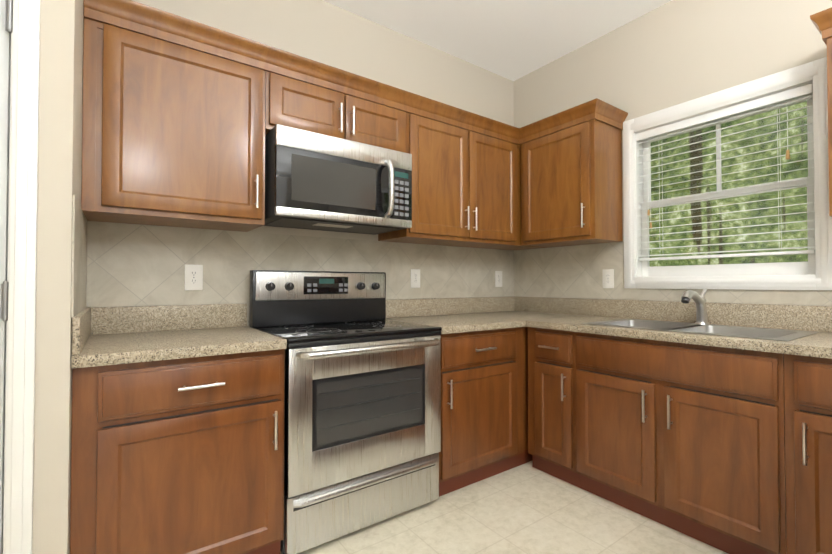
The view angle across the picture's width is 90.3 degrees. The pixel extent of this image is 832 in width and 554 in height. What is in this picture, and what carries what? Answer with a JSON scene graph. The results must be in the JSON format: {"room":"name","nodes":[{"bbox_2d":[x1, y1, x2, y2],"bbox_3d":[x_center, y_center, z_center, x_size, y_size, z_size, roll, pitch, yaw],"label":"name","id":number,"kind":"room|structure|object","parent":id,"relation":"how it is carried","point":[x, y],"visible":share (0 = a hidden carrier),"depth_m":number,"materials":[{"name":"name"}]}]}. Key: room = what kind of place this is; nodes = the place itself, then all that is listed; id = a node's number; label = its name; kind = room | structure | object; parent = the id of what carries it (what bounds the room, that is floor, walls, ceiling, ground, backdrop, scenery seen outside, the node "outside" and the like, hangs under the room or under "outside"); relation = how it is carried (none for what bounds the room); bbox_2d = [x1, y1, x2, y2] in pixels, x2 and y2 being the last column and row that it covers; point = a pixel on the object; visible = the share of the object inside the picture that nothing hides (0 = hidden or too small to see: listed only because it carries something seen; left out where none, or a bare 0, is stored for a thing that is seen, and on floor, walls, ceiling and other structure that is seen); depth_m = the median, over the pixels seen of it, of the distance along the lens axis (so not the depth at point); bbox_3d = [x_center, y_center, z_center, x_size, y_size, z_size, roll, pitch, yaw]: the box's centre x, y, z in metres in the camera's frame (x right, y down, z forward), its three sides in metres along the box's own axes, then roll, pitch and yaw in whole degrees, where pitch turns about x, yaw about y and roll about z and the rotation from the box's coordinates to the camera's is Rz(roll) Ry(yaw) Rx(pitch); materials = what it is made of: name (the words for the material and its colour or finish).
{"room":"kitchen","nodes":[
{"label":"kitchen","id":0,"kind":"room"},
{"bbox_2d":[32,0,83,553],"bbox_3d":[-1.804,-0.268,0.799,1.775,2.840,0.120,1,-1,-36],"label":"wall","id":1,"kind":"structure","parent":0,"point":[60,215],"depth_m":1.24,"materials":[{"name":"beige paint"}]},
{"bbox_2d":[0,0,12,553],"bbox_3d":[-1.494,0.127,0.940,0.823,2.039,0.104,1,-1,-36],"label":"door","id":2,"kind":"structure","parent":1,"relation":"in","point":[6,18],"depth_m":1.19,"materials":[{"name":"white wood"}]},
{"bbox_2d":[3,0,39,553],"bbox_3d":[-1.527,0.099,0.978,0.944,2.112,0.136,1,-1,-36],"label":"door frame","id":3,"kind":"structure","parent":1,"relation":"attached to","point":[21,320],"depth_m":1.19,"materials":[{"name":"white wood"}]},
{"bbox_2d":[84,215,91,308],"bbox_3d":[-1.333,-0.255,1.558,0.125,2.840,0.540,1,-1,-36],"label":"wall","id":4,"kind":"structure","parent":0,"point":[87,224],"depth_m":1.82,"materials":[{"name":"beige paint"}]},
{"bbox_2d":[92,0,515,326],"bbox_3d":[-0.402,-0.238,2.646,2.910,2.840,0.125,1,-1,-36],"label":"wall","id":5,"kind":"structure","parent":0,"point":[133,264],"depth_m":2.43,"materials":[{"name":"beige paint"}]},
{"bbox_2d":[81,18,265,231],"bbox_3d":[-1.064,-0.631,1.867,0.673,0.770,0.379,1,-1,-36],"label":"upper cabinet","id":6,"kind":"object","parent":5,"relation":"attached to","point":[173,135],"visible":0.96,"depth_m":1.72,"materials":[{"name":"brown wood"}]},
{"bbox_2d":[184,264,202,290],"bbox_3d":[-1.104,0.003,2.054,0.080,0.128,0.006,1,-1,-36],"label":"electrical outlet","id":7,"kind":"object","parent":5,"relation":"attached to","point":[193,277],"visible":1,"depth_m":2.05,"materials":[{"name":"white plastic"}]},
{"bbox_2d":[265,71,405,152],"bbox_3d":[-0.463,-0.853,2.304,0.806,0.310,0.379,1,-1,-36],"label":"upper cabinet","id":8,"kind":"object","parent":5,"relation":"attached to","point":[294,103],"visible":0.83,"depth_m":2.13,"materials":[{"name":"brown wood"}]},
{"bbox_2d":[263,124,411,234],"bbox_3d":[-0.432,-0.485,2.256,0.760,0.424,0.479,1,-1,-36],"label":"microwave","id":9,"kind":"object","parent":8,"relation":"attached to","point":[316,181],"visible":1,"depth_m":2.08,"materials":[{"name":"grey metal"}]},
{"bbox_2d":[411,269,419,287],"bbox_3d":[-0.003,0.011,2.848,0.080,0.128,0.006,1,-1,-36],"label":"electrical outlet","id":10,"kind":"object","parent":5,"relation":"attached to","point":[415,278],"visible":1,"depth_m":2.84,"materials":[{"name":"white plastic"}]},
{"bbox_2d":[378,112,546,250],"bbox_3d":[0.387,-0.614,2.937,1.312,0.769,0.343,1,-1,-36],"label":"upper cabinet","id":11,"kind":"object","parent":5,"relation":"attached to","point":[466,188],"visible":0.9,"depth_m":2.64,"materials":[{"name":"brown wood"}]},
{"bbox_2d":[84,0,627,144],"bbox_3d":[0.061,-1.025,2.128,2.796,0.102,0.632,1,-1,-36],"label":"crown molding","id":12,"kind":"structure","parent":11,"relation":"attached to","point":[141,18],"depth_m":2.08,"materials":[{"name":"brown wood"}]},
{"bbox_2d":[495,271,501,286],"bbox_3d":[0.667,0.015,3.331,0.080,0.128,0.006,1,-1,-36],"label":"electrical outlet","id":13,"kind":"object","parent":5,"relation":"attached to","point":[498,278],"visible":1,"depth_m":3.33,"materials":[{"name":"white plastic"}]},
{"bbox_2d":[323,0,671,80],"bbox_3d":[0.563,-1.752,-0.096,4.840,0.100,5.740,1,-1,-36],"label":"ceiling","id":14,"kind":"structure","parent":0,"point":[512,40],"depth_m":2.70,"materials":[{"name":"white paint"}]},
{"bbox_2d":[280,461,727,553],"bbox_3d":[0.563,1.188,-0.143,4.840,0.100,5.740,1,-1,-36],"label":"floor","id":15,"kind":"structure","parent":0,"point":[526,508],"depth_m":1.93,"materials":[{"name":"tile"}]},
{"bbox_2d":[70,349,284,553],"bbox_3d":[-0.978,0.730,1.726,0.673,0.875,0.674,1,-1,-36],"label":"base cabinet","id":16,"kind":"object","parent":15,"relation":"on","point":[179,456],"visible":0.96,"depth_m":1.47,"materials":[{"name":"brown wood"}]},
{"bbox_2d":[249,270,441,553],"bbox_3d":[-0.354,0.569,2.131,0.802,1.210,0.685,1,-1,-36],"label":"range","id":17,"kind":"object","parent":15,"relation":"on","point":[362,411],"visible":0.96,"depth_m":1.92,"materials":[{"name":"silver metal"}]},
{"bbox_2d":[438,327,529,496],"bbox_3d":[0.215,0.744,2.608,0.674,0.876,0.638,1,-1,-36],"label":"base cabinet","id":18,"kind":"object","parent":15,"relation":"on","point":[484,404],"depth_m":2.34,"materials":[{"name":"brown wood"}]},
{"bbox_2d":[528,327,579,487],"bbox_3d":[1.016,0.744,2.588,0.674,0.875,0.326,1,-1,-36],"label":"base cabinet","id":19,"kind":"object","parent":15,"relation":"on","point":[551,408],"visible":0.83,"depth_m":2.40,"materials":[{"name":"brown wood"}]},
{"bbox_2d":[575,332,786,553],"bbox_3d":[1.371,0.736,2.096,0.674,0.875,0.885,1,-1,-36],"label":"base cabinet","id":20,"kind":"object","parent":15,"relation":"on","point":[686,439],"visible":0.92,"depth_m":1.83,"materials":[{"name":"brown wood"}]},
{"bbox_2d":[784,354,831,553],"bbox_3d":[1.762,0.727,1.554,0.674,0.875,0.448,1,-1,-36],"label":"base cabinet","id":21,"kind":"object","parent":15,"relation":"on","point":[808,419],"visible":0.98,"depth_m":1.50,"materials":[{"name":"brown wood"}]},
{"bbox_3d":[1.402,0.712,0.614,2.358,0.875,0.652,1,-1,-36],"label":"cabinet","id":22,"kind":"object","parent":15,"relation":"on","visible":0},
{"bbox_2d":[71,303,286,368],"bbox_3d":[-0.986,0.212,1.742,0.671,0.158,0.653,1,-1,-36],"label":"countertop","id":23,"kind":"structure","parent":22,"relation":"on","point":[103,336],"depth_m":1.77,"materials":[{"name":"stone"}]},
{"bbox_2d":[386,296,522,333],"bbox_3d":[0.209,0.226,2.603,0.645,0.158,0.653,1,-1,-36],"label":"countertop","id":24,"kind":"structure","parent":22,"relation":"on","point":[469,314],"depth_m":2.84,"materials":[{"name":"stone"}]},
{"bbox_2d":[523,297,831,358],"bbox_3d":[1.421,0.217,2.043,0.666,0.158,2.978,1,-1,-36],"label":"countertop","id":25,"kind":"structure","parent":22,"relation":"on","point":[565,314],"depth_m":2.17,"materials":[{"name":"stone"}]},
{"bbox_2d":[681,288,709,324],"bbox_3d":[1.483,0.157,2.201,0.266,0.197,0.068,1,-1,-36],"label":"faucet","id":26,"kind":"object","parent":25,"relation":"on","point":[700,304],"visible":1,"depth_m":2.23,"materials":[{"name":"silver metal"}]},
{"bbox_2d":[581,319,818,340],"bbox_3d":[1.390,0.343,2.110,0.510,0.175,0.885,1,-1,-36],"label":"sink","id":27,"kind":"object","parent":25,"relation":"in","point":[757,333],"visible":0.12,"depth_m":2.10,"materials":[{"name":"silver metal"}]},
{"bbox_2d":[512,0,831,305],"bbox_3d":[2.475,-0.260,1.259,0.125,2.840,5.740,1,-1,-36],"label":"wall","id":28,"kind":"structure","parent":0,"point":[670,54],"depth_m":2.54,"materials":[{"name":"beige paint"}]},
{"bbox_2d":[521,119,622,247],"bbox_3d":[1.034,-0.615,2.838,0.379,0.770,0.570,1,-1,-36],"label":"upper cabinet","id":29,"kind":"object","parent":28,"relation":"attached to","point":[571,186],"visible":1,"depth_m":2.67,"materials":[{"name":"brown wood"}]},
{"bbox_2d":[602,269,613,287],"bbox_3d":[1.292,0.012,2.783,0.006,0.128,0.080,1,-1,-36],"label":"electrical outlet","id":30,"kind":"object","parent":28,"relation":"attached to","point":[607,278],"visible":1,"depth_m":2.78,"materials":[{"name":"white plastic"}]},
{"bbox_2d":[623,57,831,289],"bbox_3d":[1.690,-0.475,2.333,0.148,1.087,0.983,1,-1,-36],"label":"window","id":31,"kind":"structure","parent":28,"relation":"in","point":[814,272],"depth_m":2.24,"materials":[{"name":"white"}]},
{"bbox_2d":[636,83,814,260],"bbox_3d":[1.669,-0.515,2.319,0.062,0.813,0.827,1,-1,-36],"label":"window blind","id":32,"kind":"object","parent":31,"relation":"attached to","point":[778,98],"visible":0.9,"depth_m":2.24,"materials":[{"name":"white plastic"}]},
{"bbox_2d":[810,7,831,216],"bbox_3d":[2.077,-0.671,1.392,0.379,0.834,1.035,1,-1,-36],"label":"upper cabinet","id":33,"kind":"object","parent":28,"relation":"attached to","point":[829,69],"depth_m":1.69,"materials":[{"name":"brown wood"}]},
{"label":"outside","id":34,"kind":"structure","parent":0,"visible":0},
{"bbox_2d":[649,101,807,266],"bbox_3d":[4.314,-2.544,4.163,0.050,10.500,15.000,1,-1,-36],"label":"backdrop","id":35,"kind":"structure","parent":34,"point":[753,197],"depth_m":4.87,"materials":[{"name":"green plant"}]}
]}

